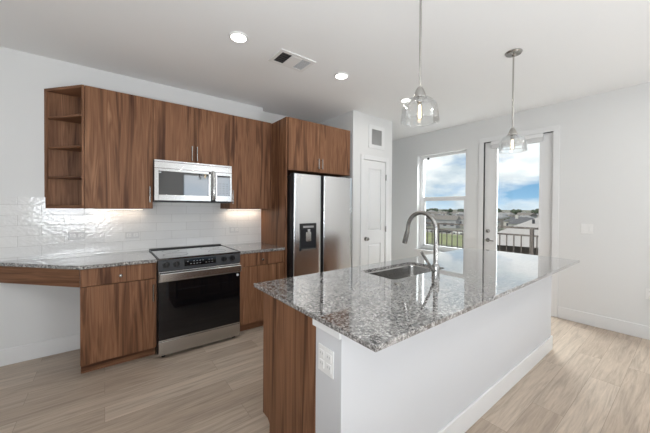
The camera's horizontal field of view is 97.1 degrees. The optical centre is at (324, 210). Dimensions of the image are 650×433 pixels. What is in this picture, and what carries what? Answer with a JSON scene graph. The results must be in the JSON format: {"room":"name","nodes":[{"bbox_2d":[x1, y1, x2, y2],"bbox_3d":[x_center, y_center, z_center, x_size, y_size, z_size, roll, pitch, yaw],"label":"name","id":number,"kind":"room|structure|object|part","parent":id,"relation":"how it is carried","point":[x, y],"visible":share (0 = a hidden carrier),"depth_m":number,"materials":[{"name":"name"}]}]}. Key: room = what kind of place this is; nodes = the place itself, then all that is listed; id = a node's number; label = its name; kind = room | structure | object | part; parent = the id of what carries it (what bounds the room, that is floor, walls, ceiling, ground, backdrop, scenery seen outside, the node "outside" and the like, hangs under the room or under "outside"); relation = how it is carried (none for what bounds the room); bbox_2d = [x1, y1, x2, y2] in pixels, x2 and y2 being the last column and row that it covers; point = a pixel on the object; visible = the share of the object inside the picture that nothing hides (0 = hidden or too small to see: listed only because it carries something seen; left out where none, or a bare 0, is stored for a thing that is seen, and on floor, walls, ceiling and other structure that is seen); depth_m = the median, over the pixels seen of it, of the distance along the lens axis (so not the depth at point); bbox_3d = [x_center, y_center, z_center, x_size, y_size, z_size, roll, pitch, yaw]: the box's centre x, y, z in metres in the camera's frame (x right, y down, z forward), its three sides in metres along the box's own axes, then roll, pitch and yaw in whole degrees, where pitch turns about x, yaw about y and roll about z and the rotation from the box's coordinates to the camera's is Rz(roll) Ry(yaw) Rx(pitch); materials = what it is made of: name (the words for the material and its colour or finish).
{"room":"kitchen","nodes":[
{"label":"kitchen","id":0,"kind":"room"},
{"bbox_2d":[0,47,286,349],"bbox_3d":[-2.629,-0.032,2.818,6.267,2.760,0.327,0,1,-38],"label":"wall","id":1,"kind":"structure","parent":0,"point":[29,314],"depth_m":2.61,"materials":[{"name":"white paint"}]},
{"bbox_2d":[0,334,79,366],"bbox_3d":[-3.630,1.279,1.854,3.500,0.145,0.014,0,1,-38],"label":"baseboard","id":2,"kind":"structure","parent":1,"relation":"attached to","point":[13,355],"depth_m":2.62,"materials":[{"name":"white paint"}]},
{"bbox_2d":[44,85,84,208],"bbox_3d":[-2.359,-0.569,2.594,0.298,1.097,0.342,0,1,-38],"label":"corner shelf","id":3,"kind":"object","parent":1,"relation":"attached to","point":[64,107],"visible":0.92,"depth_m":2.68,"materials":[{"name":"brown wood"}]},
{"bbox_3d":[-2.356,-1.105,2.588,0.298,0.024,0.342,0,1,-38],"label":"panel","id":4,"kind":"part","parent":3,"relation":"part of","materials":[{"name":"brown wood"}]},
{"bbox_3d":[-2.363,-0.035,2.600,0.298,0.030,0.342,0,1,-38],"label":"panel","id":5,"kind":"part","parent":3,"relation":"part of","materials":[{"name":"brown wood"}]},
{"bbox_3d":[-2.247,-0.572,2.675,0.020,1.043,0.326,0,1,-38],"label":"panel","id":6,"kind":"part","parent":3,"relation":"part of","materials":[{"name":"brown wood"}]},
{"bbox_2d":[68,232,84,239],"bbox_3d":[-2.400,0.242,2.774,0.120,0.074,0.008,0,1,-38],"label":"electrical outlet","id":7,"kind":"object","parent":1,"relation":"attached to","point":[71,235],"visible":1,"depth_m":2.77,"materials":[{"name":"white plastic"}]},
{"bbox_2d":[85,85,152,208],"bbox_3d":[-2.021,-0.569,2.831,0.524,1.097,0.378,0,1,-38],"label":"upper cabinet","id":8,"kind":"object","parent":1,"relation":"attached to","point":[118,125],"visible":1,"depth_m":2.69,"materials":[{"name":"brown wood"}]},
{"bbox_2d":[94,209,142,209],"bbox_3d":[-2.100,-0.015,2.929,0.420,0.012,0.045,0,1,-38],"label":"light","id":9,"kind":"object","parent":8,"relation":"attached to","point":[94,209],"visible":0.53,"depth_m":2.91,"materials":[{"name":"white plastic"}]},
{"bbox_3d":[-1.735,-0.160,2.842,0.012,0.157,0.036,0,1,-38],"label":"handle","id":10,"kind":"part","parent":8,"relation":"part of","materials":[{"name":"silver metal"}]},
{"bbox_2d":[0,196,260,260],"bbox_3d":[-2.747,0.156,2.518,4.712,0.558,0.010,0,1,-38],"label":"backsplash","id":11,"kind":"structure","parent":1,"relation":"attached to","point":[29,229],"depth_m":2.95,"materials":[{"name":"tile"}]},
{"bbox_2d":[125,231,138,238],"bbox_3d":[-2.045,0.259,3.047,0.120,0.074,0.008,0,1,-38],"label":"electrical outlet","id":12,"kind":"object","parent":1,"relation":"attached to","point":[135,234],"visible":1,"depth_m":3.04,"materials":[{"name":"white plastic"}]},
{"bbox_2d":[153,99,229,165],"bbox_3d":[-1.506,-0.815,3.223,0.769,0.607,0.378,0,1,-38],"label":"upper cabinet","id":13,"kind":"object","parent":1,"relation":"attached to","point":[182,133],"visible":0.85,"depth_m":3.07,"materials":[{"name":"brown wood"}]},
{"bbox_3d":[-1.572,-0.813,2.992,0.380,0.603,0.019,0,1,-38],"label":"door","id":14,"kind":"part","parent":13,"relation":"part of","materials":[{"name":"brown wood"}]},
{"bbox_2d":[153,159,231,202],"bbox_3d":[-1.476,-0.296,3.184,0.766,0.421,0.467,0,1,-38],"label":"microwave","id":15,"kind":"object","parent":13,"relation":"attached to","point":[173,181],"visible":0.99,"depth_m":3.02,"materials":[{"name":"grey metal"}]},
{"bbox_3d":[-1.214,-0.269,3.127,0.026,0.329,0.057,0,1,-38],"label":"handle","id":16,"kind":"part","parent":15,"relation":"part of","materials":[{"name":"silver metal"}]},
{"bbox_3d":[-1.136,-0.276,3.221,0.145,0.227,0.005,0,1,-38],"label":"control panel","id":17,"kind":"part","parent":15,"relation":"part of","materials":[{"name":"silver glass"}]},
{"bbox_3d":[-1.267,-0.813,3.226,0.382,0.603,0.019,0,1,-38],"label":"door","id":18,"kind":"part","parent":13,"relation":"part of","materials":[{"name":"brown wood"}]},
{"bbox_2d":[230,227,238,232],"bbox_3d":[-1.173,0.248,3.717,0.120,0.074,0.008,0,1,-38],"label":"electrical outlet","id":19,"kind":"object","parent":1,"relation":"attached to","point":[232,229],"visible":1,"depth_m":3.71,"materials":[{"name":"white plastic"}]},
{"bbox_2d":[220,115,271,208],"bbox_3d":[-0.984,-0.571,3.629,0.552,1.097,0.378,0,1,-38],"label":"upper cabinet","id":20,"kind":"object","parent":1,"relation":"attached to","point":[250,150],"visible":0.95,"depth_m":3.50,"materials":[{"name":"brown wood"}]},
{"bbox_2d":[227,209,259,209],"bbox_3d":[-1.054,-0.017,3.734,0.440,0.012,0.045,0,1,-38],"label":"light","id":21,"kind":"object","parent":20,"relation":"attached to","point":[227,209],"visible":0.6,"depth_m":3.71,"materials":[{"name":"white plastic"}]},
{"bbox_2d":[287,117,349,176],"bbox_3d":[-0.280,-0.805,4.014,0.992,0.627,0.853,0,1,-38],"label":"upper cabinet","id":22,"kind":"object","parent":1,"relation":"attached to","point":[313,148],"visible":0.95,"depth_m":3.67,"materials":[{"name":"brown wood"}]},
{"bbox_3d":[-0.258,-0.800,3.550,0.459,0.623,0.019,0,1,-38],"label":"door","id":23,"kind":"part","parent":22,"relation":"part of","materials":[{"name":"brown wood"}]},
{"bbox_3d":[0.136,-0.801,3.853,0.526,0.623,0.019,0,1,-38],"label":"door","id":24,"kind":"part","parent":22,"relation":"part of","materials":[{"name":"brown wood"}]},
{"bbox_2d":[0,0,649,140],"bbox_3d":[0.355,-1.429,0.459,8.367,0.120,8.570,0,1,-38],"label":"ceiling","id":25,"kind":"structure","parent":0,"point":[573,49],"depth_m":2.45,"materials":[{"name":"white paint"}]},
{"bbox_2d":[229,31,247,42],"bbox_3d":[-0.693,-1.389,2.303,0.148,0.010,0.148,0,1,-38],"label":"recessed light","id":26,"kind":"object","parent":25,"relation":"in","point":[239,37],"visible":1,"depth_m":2.30,"materials":[{"name":"white plastic"}]},
{"bbox_2d":[268,48,315,71],"bbox_3d":[-0.304,-1.390,2.673,0.370,0.012,0.248,0,1,-38],"label":"ceiling vent","id":27,"kind":"object","parent":25,"relation":"in","point":[283,57],"visible":1,"depth_m":2.66,"materials":[{"name":"white plastic"}]},
{"bbox_2d":[274,52,291,62],"bbox_3d":[-0.385,-1.392,2.610,0.095,0.005,0.178,0,1,-38],"label":"grille","id":28,"kind":"object","parent":27,"relation":"attached to","point":[282,57],"depth_m":2.61,"materials":[{"name":"black metal"}]},
{"bbox_2d":[294,60,309,69],"bbox_3d":[-0.223,-1.393,2.735,0.095,0.005,0.178,0,1,-38],"label":"grille","id":29,"kind":"object","parent":27,"relation":"attached to","point":[301,64],"depth_m":2.73,"materials":[{"name":"grey plastic"}]},
{"bbox_2d":[334,72,348,79],"bbox_3d":[0.170,-1.390,2.967,0.148,0.010,0.148,0,1,-38],"label":"recessed light","id":30,"kind":"object","parent":25,"relation":"in","point":[341,75],"visible":1,"depth_m":2.95,"materials":[{"name":"white plastic"}]},
{"bbox_2d":[400,98,409,102],"bbox_3d":[1.026,-1.392,3.624,0.148,0.010,0.148,0,1,-38],"label":"recessed light","id":31,"kind":"object","parent":25,"relation":"in","point":[403,100],"visible":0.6,"depth_m":3.62,"materials":[{"name":"white plastic"}]},
{"bbox_2d":[400,0,439,126],"bbox_3d":[0.556,-0.948,1.674,0.220,0.862,0.220,0,1,-38],"label":"pendant lamp","id":32,"kind":"object","parent":25,"relation":"hanging from","point":[420,96],"visible":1,"depth_m":1.66,"materials":[{"name":"clear glass"}]},
{"bbox_3d":[0.553,-0.579,1.678,0.039,0.102,0.039,0,1,-38],"label":"bulb","id":33,"kind":"part","parent":32,"relation":"part of","materials":[{"name":"clear glass"}]},
{"bbox_3d":[0.553,-0.587,1.678,0.220,0.140,0.220,0,1,-38],"label":"lamp shade","id":34,"kind":"part","parent":32,"relation":"part of","materials":[{"name":"clear glass"}]},
{"bbox_3d":[0.556,-1.030,1.673,0.013,0.640,0.013,0,1,-38],"label":"rod","id":35,"kind":"part","parent":32,"relation":"part of","materials":[{"name":"silver metal"}]},
{"bbox_2d":[498,48,527,153],"bbox_3d":[1.644,-0.950,2.511,0.220,0.862,0.220,0,1,-38],"label":"pendant lamp","id":36,"kind":"object","parent":25,"relation":"hanging from","point":[512,133],"visible":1,"depth_m":2.50,"materials":[{"name":"clear glass"}]},
{"bbox_3d":[1.645,-1.032,2.510,0.013,0.640,0.013,0,1,-38],"label":"rod","id":37,"kind":"part","parent":36,"relation":"part of","materials":[{"name":"silver metal"}]},
{"bbox_3d":[1.642,-0.589,2.514,0.220,0.140,0.220,0,1,-38],"label":"lamp shade","id":38,"kind":"part","parent":36,"relation":"part of","materials":[{"name":"clear glass"}]},
{"bbox_2d":[0,316,649,432],"bbox_3d":[0.325,1.451,0.480,8.337,0.120,8.570,0,1,-38],"label":"floor","id":39,"kind":"structure","parent":0,"point":[592,379],"depth_m":2.16,"materials":[{"name":"brown wood"}]},
{"bbox_2d":[80,262,155,373],"bbox_3d":[-1.942,0.911,2.710,0.536,0.884,0.673,0,1,-38],"label":"base cabinet","id":40,"kind":"object","parent":39,"relation":"on","point":[118,303],"visible":0.96,"depth_m":2.46,"materials":[{"name":"brown wood"}]},
{"bbox_2d":[0,250,156,269],"bbox_3d":[-2.191,0.454,2.527,1.154,0.030,0.660,0,1,-38],"label":"countertop","id":41,"kind":"structure","parent":40,"relation":"on","point":[79,262],"depth_m":2.50,"materials":[{"name":"stone"}]},
{"bbox_2d":[0,266,79,287],"bbox_3d":[-2.400,0.543,2.386,0.866,0.146,0.018,0,1,9],"label":"apron","id":42,"kind":"object","parent":41,"relation":"attached to","point":[8,274],"visible":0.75,"depth_m":2.37,"materials":[{"name":"brown wood"}]},
{"bbox_3d":[-1.762,0.547,2.475,0.533,0.140,0.019,0,1,-38],"label":"drawer","id":43,"kind":"part","parent":40,"relation":"part of","materials":[{"name":"brown wood"}]},
{"bbox_2d":[149,244,240,356],"bbox_3d":[-1.391,0.886,3.063,0.764,0.934,0.725,0,1,-38],"label":"range","id":44,"kind":"object","parent":39,"relation":"on","point":[198,287],"visible":0.98,"depth_m":2.80,"materials":[{"name":"black glass"}]},
{"bbox_3d":[-1.441,0.496,2.608,0.064,0.064,0.042,0,1,-38],"label":"knob","id":45,"kind":"part","parent":44,"relation":"part of","materials":[{"name":"black plastic"}]},
{"bbox_3d":[-1.374,0.495,2.660,0.064,0.064,0.042,0,1,-38],"label":"knob","id":46,"kind":"part","parent":44,"relation":"part of","materials":[{"name":"black plastic"}]},
{"bbox_3d":[-1.595,0.421,3.328,0.760,0.012,0.035,0,1,-38],"label":"trim","id":47,"kind":"part","parent":44,"relation":"part of","materials":[{"name":"black plastic"}]},
{"bbox_2d":[149,245,239,260],"bbox_3d":[-1.406,0.439,3.082,0.762,0.017,0.667,0,1,-38],"label":"cooktop","id":48,"kind":"object","parent":44,"relation":"in","point":[186,253],"depth_m":2.97,"materials":[{"name":"black glass"}]},
{"bbox_3d":[-1.213,0.867,2.832,0.754,0.620,0.041,0,1,-38],"label":"oven door","id":49,"kind":"part","parent":44,"relation":"part of","materials":[{"name":"black glass"}]},
{"bbox_3d":[-1.208,0.604,2.825,0.754,0.094,0.040,0,1,-38],"label":"door rail","id":50,"kind":"part","parent":44,"relation":"part of","materials":[{"name":"silver metal"}]},
{"bbox_3d":[-1.215,1.185,2.835,0.754,0.011,0.042,0,1,-38],"label":"drawer trim","id":51,"kind":"part","parent":44,"relation":"part of","materials":[{"name":"silver metal"}]},
{"bbox_3d":[-1.215,1.257,2.835,0.754,0.127,0.043,0,1,-38],"label":"drawer","id":52,"kind":"part","parent":44,"relation":"part of","materials":[{"name":"silver metal"}]},
{"bbox_3d":[-1.211,0.496,2.829,0.760,0.109,0.039,0,1,-38],"label":"control panel","id":53,"kind":"part","parent":44,"relation":"part of","materials":[{"name":"silver metal"}]},
{"bbox_3d":[-1.183,0.601,2.792,0.744,0.068,0.049,0,1,-38],"label":"handle","id":54,"kind":"part","parent":44,"relation":"part of","materials":[{"name":"silver metal"}]},
{"bbox_3d":[-1.024,0.495,2.929,0.064,0.064,0.042,0,1,-38],"label":"knob","id":55,"kind":"part","parent":44,"relation":"part of","materials":[{"name":"black plastic"}]},
{"bbox_3d":[-0.955,0.495,2.982,0.064,0.064,0.042,0,1,-38],"label":"knob","id":56,"kind":"part","parent":44,"relation":"part of","materials":[{"name":"black plastic"}]},
{"bbox_2d":[240,250,283,330],"bbox_3d":[-0.900,0.909,3.516,0.560,0.884,0.665,0,1,-38],"label":"base cabinet","id":57,"kind":"object","parent":39,"relation":"on","point":[258,267],"visible":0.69,"depth_m":3.23,"materials":[{"name":"brown wood"}]},
{"bbox_2d":[223,242,284,253],"bbox_3d":[-0.902,0.451,3.517,0.562,0.030,0.660,0,1,-38],"label":"countertop","id":58,"kind":"structure","parent":57,"relation":"on","point":[244,248],"depth_m":3.41,"materials":[{"name":"stone"}]},
{"bbox_3d":[-0.718,0.545,3.278,0.558,0.140,0.019,0,1,-38],"label":"drawer","id":59,"kind":"part","parent":57,"relation":"part of","materials":[{"name":"brown wood"}]},
{"bbox_2d":[261,117,287,277],"bbox_3d":[-0.668,0.117,3.690,0.019,2.469,0.682,0,1,-38],"label":"panel","id":60,"kind":"object","parent":39,"relation":"on","point":[274,220],"visible":0.36,"depth_m":3.55,"materials":[{"name":"brown wood"}]},
{"bbox_2d":[287,173,351,277],"bbox_3d":[-0.257,0.449,3.939,0.916,1.795,0.892,0,1,-38],"label":"refrigerator","id":61,"kind":"object","parent":39,"relation":"on","point":[319,208],"visible":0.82,"depth_m":3.53,"materials":[{"name":"silver metal"}]},
{"bbox_3d":[-0.223,0.435,3.466,0.393,1.733,0.064,0,1,-38],"label":"freezer door","id":62,"kind":"part","parent":61,"relation":"part of","materials":[{"name":"silver metal"}]},
{"bbox_3d":[-0.050,0.417,3.597,0.042,1.078,0.046,0,1,-38],"label":"pocket handle","id":63,"kind":"part","parent":61,"relation":"part of","materials":[{"name":"black plastic"}]},
{"bbox_3d":[0.156,0.434,3.757,0.482,1.733,0.064,0,1,-38],"label":"fridge door","id":64,"kind":"part","parent":61,"relation":"part of","materials":[{"name":"silver metal"}]},
{"bbox_2d":[263,275,552,432],"bbox_3d":[0.929,0.930,2.309,2.781,0.892,0.773,0,1,-38],"label":"kitchen island","id":65,"kind":"object","parent":39,"relation":"on","point":[444,377],"visible":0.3,"depth_m":1.57,"materials":[{"name":"walnut laminate"},{"name":"granite"},{"name":"paint"}]},
{"bbox_3d":[-0.203,0.931,1.537,0.019,0.892,0.545,0,1,-38],"label":"panel","id":66,"kind":"part","parent":65,"relation":"part of","materials":[{"name":"brown wood"}]},
{"bbox_2d":[318,343,333,378],"bbox_3d":[0.003,0.651,1.246,0.009,0.116,0.106,0,1,-38],"label":"electrical outlet","id":67,"kind":"object","parent":65,"relation":"attached to","point":[325,355],"visible":1,"depth_m":1.24,"materials":[{"name":"white plastic"}]},
{"bbox_2d":[319,348,323,358],"bbox_3d":[-0.014,0.629,1.264,0.003,0.034,0.032,0,1,-38],"label":"receptacle","id":68,"kind":"object","parent":67,"relation":"attached to","point":[321,350],"depth_m":1.26,"materials":[{"name":"white plastic"}]},
{"bbox_2d":[319,358,323,368],"bbox_3d":[-0.015,0.673,1.264,0.003,0.034,0.032,0,1,-38],"label":"receptacle","id":69,"kind":"object","parent":67,"relation":"attached to","point":[321,360],"depth_m":1.26,"materials":[{"name":"white plastic"}]},
{"bbox_2d":[326,353,330,362],"bbox_3d":[0.016,0.629,1.224,0.003,0.034,0.032,0,1,-38],"label":"receptacle","id":70,"kind":"object","parent":67,"relation":"attached to","point":[328,355],"depth_m":1.22,"materials":[{"name":"white plastic"}]},
{"bbox_2d":[326,363,330,373],"bbox_3d":[0.016,0.673,1.225,0.003,0.034,0.032,0,1,-38],"label":"receptacle","id":71,"kind":"object","parent":67,"relation":"attached to","point":[328,365],"depth_m":1.22,"materials":[{"name":"white plastic"}]},
{"bbox_3d":[0.005,0.506,1.240,0.012,0.034,0.190,0,1,-38],"label":"trim","id":72,"kind":"part","parent":65,"relation":"part of","materials":[{"name":"white paint"}]},
{"bbox_2d":[254,248,579,351],"bbox_3d":[0.971,0.472,2.251,2.797,0.022,1.026,0,1,-38],"label":"island countertop","id":73,"kind":"structure","parent":65,"relation":"on","point":[377,313],"depth_m":1.66,"materials":[{"name":"stone"}]},
{"bbox_2d":[367,264,430,278],"bbox_3d":[0.615,0.585,2.240,0.685,0.206,0.372,0,1,-38],"label":"sink","id":74,"kind":"object","parent":73,"relation":"in","point":[399,272],"visible":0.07,"depth_m":2.46,"materials":[{"name":"silver metal"}]},
{"bbox_2d":[402,211,439,278],"bbox_3d":[0.630,0.231,2.024,0.202,0.462,0.306,0,1,-38],"label":"kitchen faucet","id":75,"kind":"object","parent":73,"relation":"on","point":[434,268],"visible":1,"depth_m":1.96,"materials":[{"name":"silver metal"}]},
{"bbox_3d":[0.690,0.188,2.062,0.030,0.377,0.264,0,1,-38],"label":"spout","id":76,"kind":"part","parent":75,"relation":"part of","materials":[{"name":"silver metal"}]},
{"bbox_3d":[0.691,0.347,1.918,0.169,0.163,0.034,0,1,-38],"label":"lever","id":77,"kind":"part","parent":75,"relation":"part of","materials":[{"name":"silver metal"}]},
{"bbox_3d":[1.104,1.312,2.082,2.781,0.135,0.191,0,1,-38],"label":"baseboard","id":78,"kind":"part","parent":65,"relation":"part of","materials":[{"name":"white paint"}]},
{"bbox_2d":[319,110,391,266],"bbox_3d":[0.315,-0.035,4.822,0.843,2.760,1.337,0,1,-38],"label":"wall","id":79,"kind":"structure","parent":0,"point":[357,123],"depth_m":4.12,"materials":[{"name":"white paint"}]},
{"bbox_2d":[360,154,388,265],"bbox_3d":[0.748,0.271,4.308,0.605,2.165,0.014,0,1,-38],"label":"trim","id":80,"kind":"structure","parent":79,"relation":"attached to","point":[368,157],"depth_m":4.16,"materials":[{"name":"white paint"}]},
{"bbox_2d":[364,160,386,264],"bbox_3d":[0.758,0.301,4.306,0.478,2.085,0.097,0,1,-38],"label":"door","id":81,"kind":"structure","parent":79,"relation":"in","point":[375,177],"depth_m":4.31,"materials":[{"name":"white paint"}]},
{"bbox_3d":[0.737,-0.162,4.321,0.275,0.920,0.024,0,1,-38],"label":"panel","id":82,"kind":"part","parent":81,"relation":"part of","materials":[{"name":"white paint"}]},
{"bbox_3d":[0.731,0.823,4.331,0.275,0.660,0.024,0,1,-38],"label":"panel","id":83,"kind":"part","parent":81,"relation":"part of","materials":[{"name":"white paint"}]},
{"bbox_2d":[369,124,384,149],"bbox_3d":[0.777,-1.099,4.312,0.341,0.345,0.010,0,1,-38],"label":"air vent","id":84,"kind":"object","parent":79,"relation":"in","point":[376,133],"visible":1,"depth_m":4.31,"materials":[{"name":"white paint"}]},
{"bbox_2d":[391,82,649,325],"bbox_3d":[3.632,0.006,2.982,0.140,2.760,8.540,0,1,-38],"label":"wall","id":85,"kind":"structure","parent":0,"point":[604,172],"depth_m":3.45,"materials":[{"name":"white paint"}]},
{"bbox_2d":[414,150,465,252],"bbox_3d":[2.039,-0.132,5.022,0.155,1.737,0.980,0,1,-38],"label":"window","id":86,"kind":"structure","parent":85,"relation":"in","point":[422,232],"depth_m":5.27,"materials":[{"name":"white paint"}]},
{"bbox_3d":[2.012,0.725,5.014,0.100,0.022,0.980,0,1,-38],"label":"sill","id":87,"kind":"part","parent":86,"relation":"part of","materials":[{"name":"white paint"}]},
{"bbox_3d":[2.080,0.204,5.046,0.041,0.900,0.790,0,1,-38],"label":"sash","id":88,"kind":"part","parent":86,"relation":"part of","materials":[{"name":"white paint"}]},
{"bbox_2d":[491,133,543,148],"bbox_3d":[2.703,-0.980,4.062,0.055,0.099,0.646,0,1,-38],"label":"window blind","id":89,"kind":"object","parent":85,"relation":"attached to","point":[536,137],"visible":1,"depth_m":4.01,"materials":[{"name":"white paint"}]},
{"bbox_2d":[484,132,552,256],"bbox_3d":[2.715,0.162,4.094,0.106,2.388,0.846,0,1,-38],"label":"door","id":90,"kind":"structure","parent":85,"relation":"in","point":[546,146],"depth_m":3.86,"materials":[{"name":"white paint"}]},
{"bbox_2d":[478,125,559,316],"bbox_3d":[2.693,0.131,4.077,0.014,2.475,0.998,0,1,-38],"label":"trim","id":91,"kind":"structure","parent":85,"relation":"attached to","point":[556,128],"depth_m":3.72,"materials":[{"name":"white paint"}]},
{"bbox_2d":[580,224,592,233],"bbox_3d":[3.164,0.218,3.468,0.010,0.116,0.116,0,1,-38],"label":"light switch","id":92,"kind":"object","parent":85,"relation":"attached to","point":[585,228],"visible":1,"depth_m":3.46,"materials":[{"name":"white plastic"}]},
{"bbox_2d":[558,306,649,339],"bbox_3d":[3.563,1.313,2.948,0.014,0.145,8.300,0,1,-38],"label":"baseboard","id":93,"kind":"structure","parent":85,"relation":"attached to","point":[629,328],"depth_m":3.33,"materials":[{"name":"white paint"}]},
{"bbox_2d":[646,288,649,299],"bbox_3d":[3.476,0.894,3.064,0.008,0.116,0.070,0,1,-38],"label":"electrical outlet","id":94,"kind":"object","parent":85,"relation":"attached to","point":[647,289],"visible":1,"depth_m":3.08,"materials":[{"name":"white plastic"}]},
{"bbox_3d":[3.242,1.491,4.660,1.283,0.190,7.400,0,1,-38],"label":"floor","id":95,"kind":"structure","parent":0,"visible":0},
{"bbox_2d":[426,222,538,254],"bbox_3d":[3.676,0.845,4.983,0.056,1.100,7.400,0,1,-38],"label":"balcony railing","id":96,"kind":"object","parent":95,"relation":"on","point":[531,236],"visible":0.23,"depth_m":5.35,"materials":[{"name":"brown metal"}]},
{"bbox_3d":[2.536,0.839,6.466,0.056,1.066,0.056,0,1,-38],"label":"post","id":97,"kind":"part","parent":96,"relation":"part of","materials":[{"name":"brown metal"}]},
{"bbox_3d":[3.678,0.445,4.979,0.030,0.030,7.400,0,1,-38],"label":"rail","id":98,"kind":"part","parent":96,"relation":"part of","materials":[{"name":"brown metal"}]},
{"bbox_3d":[3.679,0.312,4.978,0.050,0.035,7.400,0,1,-38],"label":"rail","id":99,"kind":"part","parent":96,"relation":"part of","materials":[{"name":"brown metal"}]},
{"bbox_3d":[3.630,0.861,5.043,0.056,1.066,0.056,0,1,-38],"label":"post","id":100,"kind":"part","parent":96,"relation":"part of","materials":[{"name":"brown metal"}]},
{"label":"outside","id":101,"kind":"structure","parent":0,"visible":0},
{"bbox_2d":[425,209,530,247],"bbox_3d":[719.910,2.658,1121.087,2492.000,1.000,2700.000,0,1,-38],"label":"ground","id":102,"kind":"structure","parent":101,"point":[439,210],"depth_m":134.53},
{"bbox_2d":[426,216,430,225],"bbox_3d":[49.897,4.927,154.734,9.759,6.315,10.907,0,1,-30],"label":"house","id":103,"kind":"structure","parent":102,"relation":"on","point":[427,218],"depth_m":151.44,"materials":[{"name":"grey"}]},
{"bbox_2d":[432,211,448,214],"bbox_3d":[101.379,4.004,252.043,11.684,6.765,10.454,1,1,37],"label":"house","id":104,"kind":"structure","parent":102,"relation":"on","point":[437,212],"depth_m":250.61,"materials":[{"name":"grey"}]},
{"bbox_2d":[425,232,463,245],"bbox_3d":[16.354,8.234,117.395,29.000,0.059,114.000,0,1,-38],"label":"lawn","id":105,"kind":"structure","parent":102,"relation":"on","point":[454,243],"depth_m":86.12,"materials":[{"name":"green plant"}]},
{"bbox_2d":[434,214,460,227],"bbox_3d":[59.996,4.983,141.837,11.400,6.600,10.200,1,1,35],"label":"house","id":106,"kind":"structure","parent":102,"relation":"on","point":[441,218],"depth_m":138.33,"materials":[{"name":"grey"}]},
{"bbox_2d":[450,214,463,223],"bbox_3d":[76.346,5.172,163.944,9.216,5.963,10.300,0,1,-38],"label":"house","id":107,"kind":"structure","parent":102,"relation":"on","point":[461,217],"depth_m":158.83,"materials":[{"name":"grey"}]},
{"bbox_2d":[497,216,503,225],"bbox_3d":[86.010,4.798,151.283,10.200,7.100,11.400,0,1,-18],"label":"house","id":108,"kind":"structure","parent":102,"relation":"on","point":[500,219],"depth_m":147.29,"materials":[{"name":"grey"}]},
{"bbox_2d":[497,214,508,218],"bbox_3d":[99.532,4.624,167.103,10.466,7.285,11.697,0,1,-40],"label":"house","id":109,"kind":"structure","parent":102,"relation":"on","point":[499,215],"depth_m":163.25,"materials":[{"name":"grey"}]},
{"bbox_2d":[512,209,521,213],"bbox_3d":[252.778,2.477,377.229,10.895,9.098,13.478,1,1,35],"label":"tree","id":110,"kind":"object","parent":102,"relation":"on","point":[517,210],"visible":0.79,"depth_m":373.73,"materials":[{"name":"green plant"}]},
{"bbox_2d":[503,215,531,225],"bbox_3d":[92.729,5.393,135.731,10.569,6.320,11.812,0,1,-29],"label":"house","id":111,"kind":"structure","parent":102,"relation":"on","point":[506,221],"depth_m":136.69,"materials":[{"name":"grey"}]},
{"bbox_2d":[497,217,538,254],"bbox_3d":[39.293,5.055,33.981,33.995,8.460,25.296,1,1,37],"label":"neighbouring building","id":112,"kind":"structure","parent":102,"relation":"on","point":[534,222],"depth_m":33.81,"materials":[{"name":"grey"}]},
{"bbox_2d":[507,217,531,225],"bbox_3d":[80.939,5.628,116.743,11.401,6.101,10.201,1,1,36],"label":"house","id":113,"kind":"structure","parent":102,"relation":"on","point":[516,221],"depth_m":115.47,"materials":[{"name":"grey"}]},
{"bbox_2d":[516,212,537,217],"bbox_3d":[163.241,4.539,232.635,10.636,6.882,11.888,0,1,-20],"label":"house","id":114,"kind":"structure","parent":102,"relation":"on","point":[523,213],"depth_m":228.77,"materials":[{"name":"grey"}]},
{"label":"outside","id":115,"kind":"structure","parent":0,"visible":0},
{"bbox_2d":[426,231,463,234],"bbox_3d":[25.022,7.999,145.499,19.000,0.049,320.000,0,1,-38],"label":"street","id":116,"kind":"structure","parent":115,"point":[426,231],"depth_m":106.80,"materials":[{"name":"grey asphalt"}]}
]}

